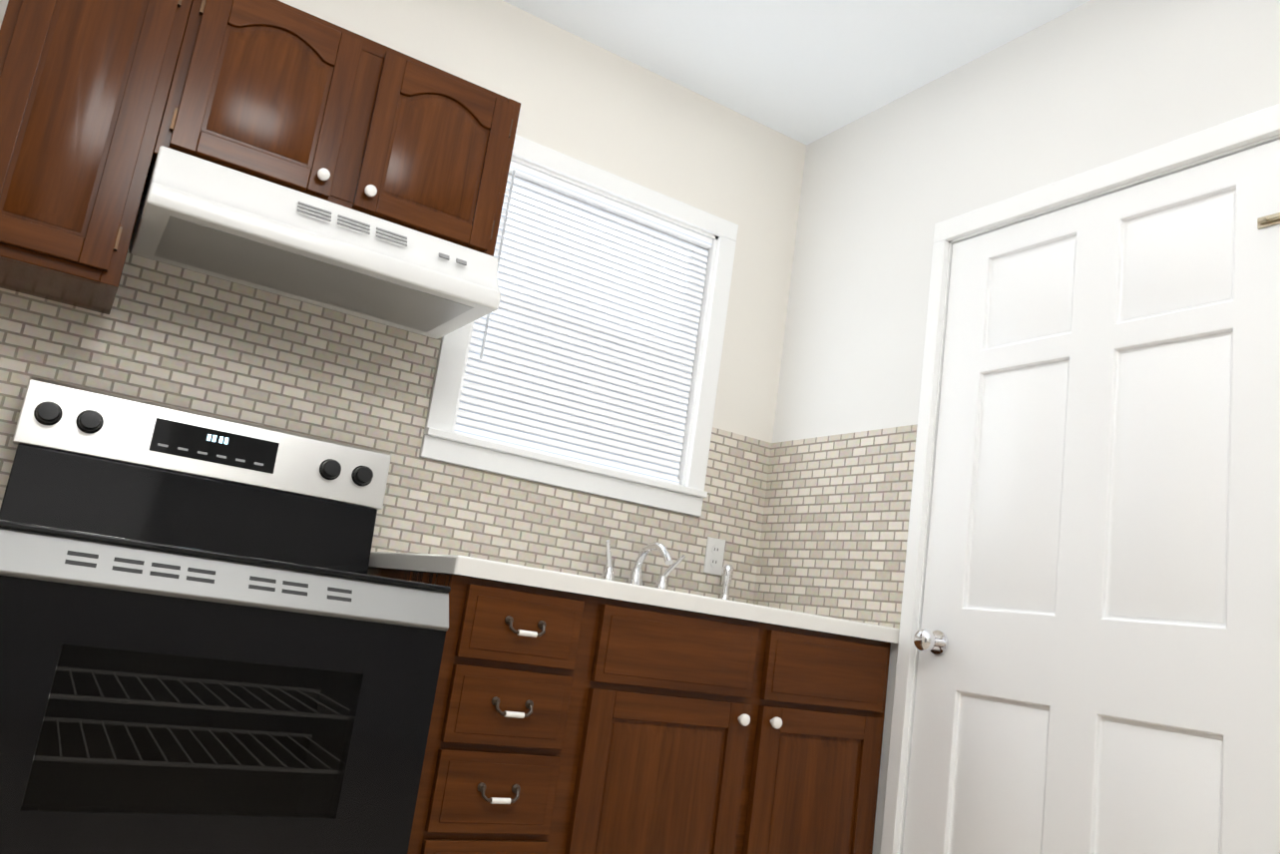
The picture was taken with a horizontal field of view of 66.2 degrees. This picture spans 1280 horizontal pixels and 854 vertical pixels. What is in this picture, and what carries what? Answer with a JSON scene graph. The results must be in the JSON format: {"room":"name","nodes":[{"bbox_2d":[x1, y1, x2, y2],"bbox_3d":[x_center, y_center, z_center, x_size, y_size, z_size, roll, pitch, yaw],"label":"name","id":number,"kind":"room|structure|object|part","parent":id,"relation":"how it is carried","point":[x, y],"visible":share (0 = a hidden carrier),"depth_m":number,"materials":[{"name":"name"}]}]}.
{"room":"kitchen","nodes":[
{"label":"kitchen","id":0,"kind":"room"},
{"bbox_2d":[0,0,806,595],"bbox_3d":[-0.952,-0.095,2.579,3.430,2.630,0.120,15,-13,-30],"label":"wall","id":1,"kind":"structure","parent":0,"point":[589,102],"depth_m":3.21,"materials":[{"name":"beige paint"}]},
{"bbox_2d":[0,0,520,314],"bbox_3d":[-0.909,-0.609,2.375,1.125,0.780,0.356,15,-13,-30],"label":"upper cabinet","id":2,"kind":"object","parent":1,"relation":"attached to","point":[102,102],"visible":0.98,"depth_m":2.20,"materials":[{"name":"brown wood"}]},
{"bbox_2d":[130,145,500,339],"bbox_3d":[-0.776,-0.425,2.391,0.788,0.153,0.433,15,-13,-30],"label":"range hood","id":3,"kind":"object","parent":2,"relation":"attached to","point":[202,215],"visible":1,"depth_m":2.27,"materials":[{"name":"white metal"}]},
{"bbox_2d":[0,248,917,629],"bbox_3d":[-0.455,0.483,2.354,2.320,1.560,0.670,15,-13,-30],"label":"tile backsplash","id":4,"kind":"structure","parent":1,"relation":"attached to","point":[826,536],"depth_m":2.71,"materials":[{"name":"tile"}]},
{"bbox_2d":[703,536,725,575],"bbox_3d":[0.241,0.418,3.172,0.072,0.116,0.008,15,-13,-30],"label":"wall outlet","id":5,"kind":"object","parent":4,"relation":"attached to","point":[714,555],"visible":1,"depth_m":3.17,"materials":[{"name":"white plastic"}]},
{"bbox_2d":[420,134,738,516],"bbox_3d":[-0.162,-0.299,3.065,0.944,1.008,0.158,15,-13,-30],"label":"window","id":6,"kind":"structure","parent":1,"relation":"in","point":[537,382],"depth_m":3.04,"materials":[{"name":"white"}]},
{"bbox_2d":[479,169,515,359],"bbox_3d":[-0.417,-0.482,2.882,0.008,0.590,0.010,15,-13,-30],"label":"blind wand","id":7,"kind":"object","parent":6,"relation":"hanging from","point":[499,255],"visible":0.81,"depth_m":2.89,"materials":[{"name":"grey plastic"}]},
{"bbox_3d":[-0.166,-0.305,3.085,0.810,0.875,0.121,15,-13,-30],"label":"window sash","id":8,"kind":"part","parent":6,"relation":"part of","materials":[{"name":"white plastic"}]},
{"bbox_2d":[502,0,1090,144],"bbox_3d":[0.468,-1.627,0.836,3.430,0.060,4.850,15,-13,-30],"label":"ceiling","id":9,"kind":"structure","parent":0,"point":[805,72],"depth_m":2.99,"materials":[{"name":"paint"}]},
{"bbox_2d":[772,0,1279,853],"bbox_3d":[1.705,0.038,1.337,0.120,2.630,4.730,15,-13,-30],"label":"wall","id":10,"kind":"structure","parent":0,"point":[1091,84],"depth_m":2.87,"materials":[{"name":"paint"}]},
{"bbox_2d":[879,103,1279,853],"bbox_3d":[1.050,0.395,2.276,0.140,2.120,1.043,15,-13,-30],"label":"door frame","id":11,"kind":"structure","parent":10,"relation":"attached to","point":[1239,132],"depth_m":2.61,"materials":[{"name":"white wood"}]},
{"bbox_2d":[901,139,1279,853],"bbox_3d":[1.011,0.414,2.248,0.062,2.037,0.938,15,-13,-30],"label":"door","id":12,"kind":"structure","parent":10,"relation":"in","point":[1079,664],"depth_m":2.24,"materials":[{"name":"white wood"}]},
{"bbox_3d":[1.220,0.337,1.889,0.026,1.626,0.095,15,-13,-30],"label":"door hinge","id":13,"kind":"part","parent":12,"relation":"part of","materials":[{"name":"gold metal"}]},
{"bbox_3d":[0.092,0.985,0.310,3.430,0.060,4.850,15,-13,-30],"label":"floor","id":14,"kind":"structure","parent":0,"visible":0},
{"bbox_2d":[0,376,450,853],"bbox_3d":[-0.921,0.529,1.990,0.824,1.198,0.704,15,-13,-30],"label":"stove","id":15,"kind":"object","parent":14,"relation":"on","point":[215,638],"visible":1,"depth_m":1.77,"materials":[{"name":"black metal"}]},
{"bbox_3d":[-1.015,0.052,2.363,0.824,0.152,0.064,15,-13,-30],"label":"panel","id":16,"kind":"part","parent":15,"relation":"part of","materials":[{"name":"silver metal"}]},
{"bbox_2d":[206,432,229,444],"bbox_3d":[-1.007,0.029,2.340,0.047,0.016,0.002,15,-13,-30],"label":"clock","id":17,"kind":"object","parent":15,"relation":"on","point":[212,438],"depth_m":2.34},
{"bbox_3d":[-0.766,0.574,1.704,0.800,0.530,0.040,15,-13,-30],"label":"door","id":18,"kind":"part","parent":15,"relation":"part of","materials":[{"name":"black glass"}]},
{"bbox_3d":[-0.722,0.279,1.760,0.800,0.076,0.058,15,-13,-30],"label":"vent trim","id":19,"kind":"part","parent":15,"relation":"part of","materials":[{"name":"silver metal"}]},
{"bbox_2d":[0,516,450,593],"bbox_3d":[-0.870,0.267,2.018,0.800,0.012,0.598,15,-13,-30],"label":"cooktop","id":20,"kind":"object","parent":15,"relation":"in","point":[10,527],"depth_m":1.78,"materials":[{"name":"black glass"}]},
{"bbox_2d":[367,559,610,853],"bbox_3d":[-0.469,0.812,2.310,0.347,0.900,0.654,15,-13,-30],"label":"base cabinet","id":21,"kind":"object","parent":14,"relation":"on","point":[572,713],"depth_m":2.07,"materials":[{"name":"brown wood"}]},
{"bbox_2d":[367,551,899,670],"bbox_3d":[-0.016,0.512,2.619,1.294,0.150,0.659,15,-13,-30],"label":"countertop","id":22,"kind":"structure","parent":21,"relation":"on","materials":[{"name":"white stone"}]},
{"bbox_2d":[600,539,685,589],"bbox_3d":[0.031,0.414,2.883,0.280,0.154,0.207,15,-13,-30],"label":"faucet","id":23,"kind":"object","parent":22,"relation":"on","point":[635,578],"visible":0.71,"depth_m":2.92,"materials":[{"name":"silver metal"}]},
{"bbox_2d":[719,564,733,600],"bbox_3d":[0.273,0.504,3.111,0.051,0.137,0.052,15,-13,-30],"label":"sprayer","id":24,"kind":"object","parent":22,"relation":"on","point":[727,572],"visible":0.79,"depth_m":3.10,"materials":[{"name":"silver metal"}]},
{"bbox_2d":[570,591,898,853],"bbox_3d":[0.064,0.951,2.622,0.955,0.900,0.654,15,-13,-30],"label":"base cabinet","id":25,"kind":"object","parent":14,"relation":"on","point":[713,730],"depth_m":2.36,"materials":[{"name":"brown wood"}]}
]}

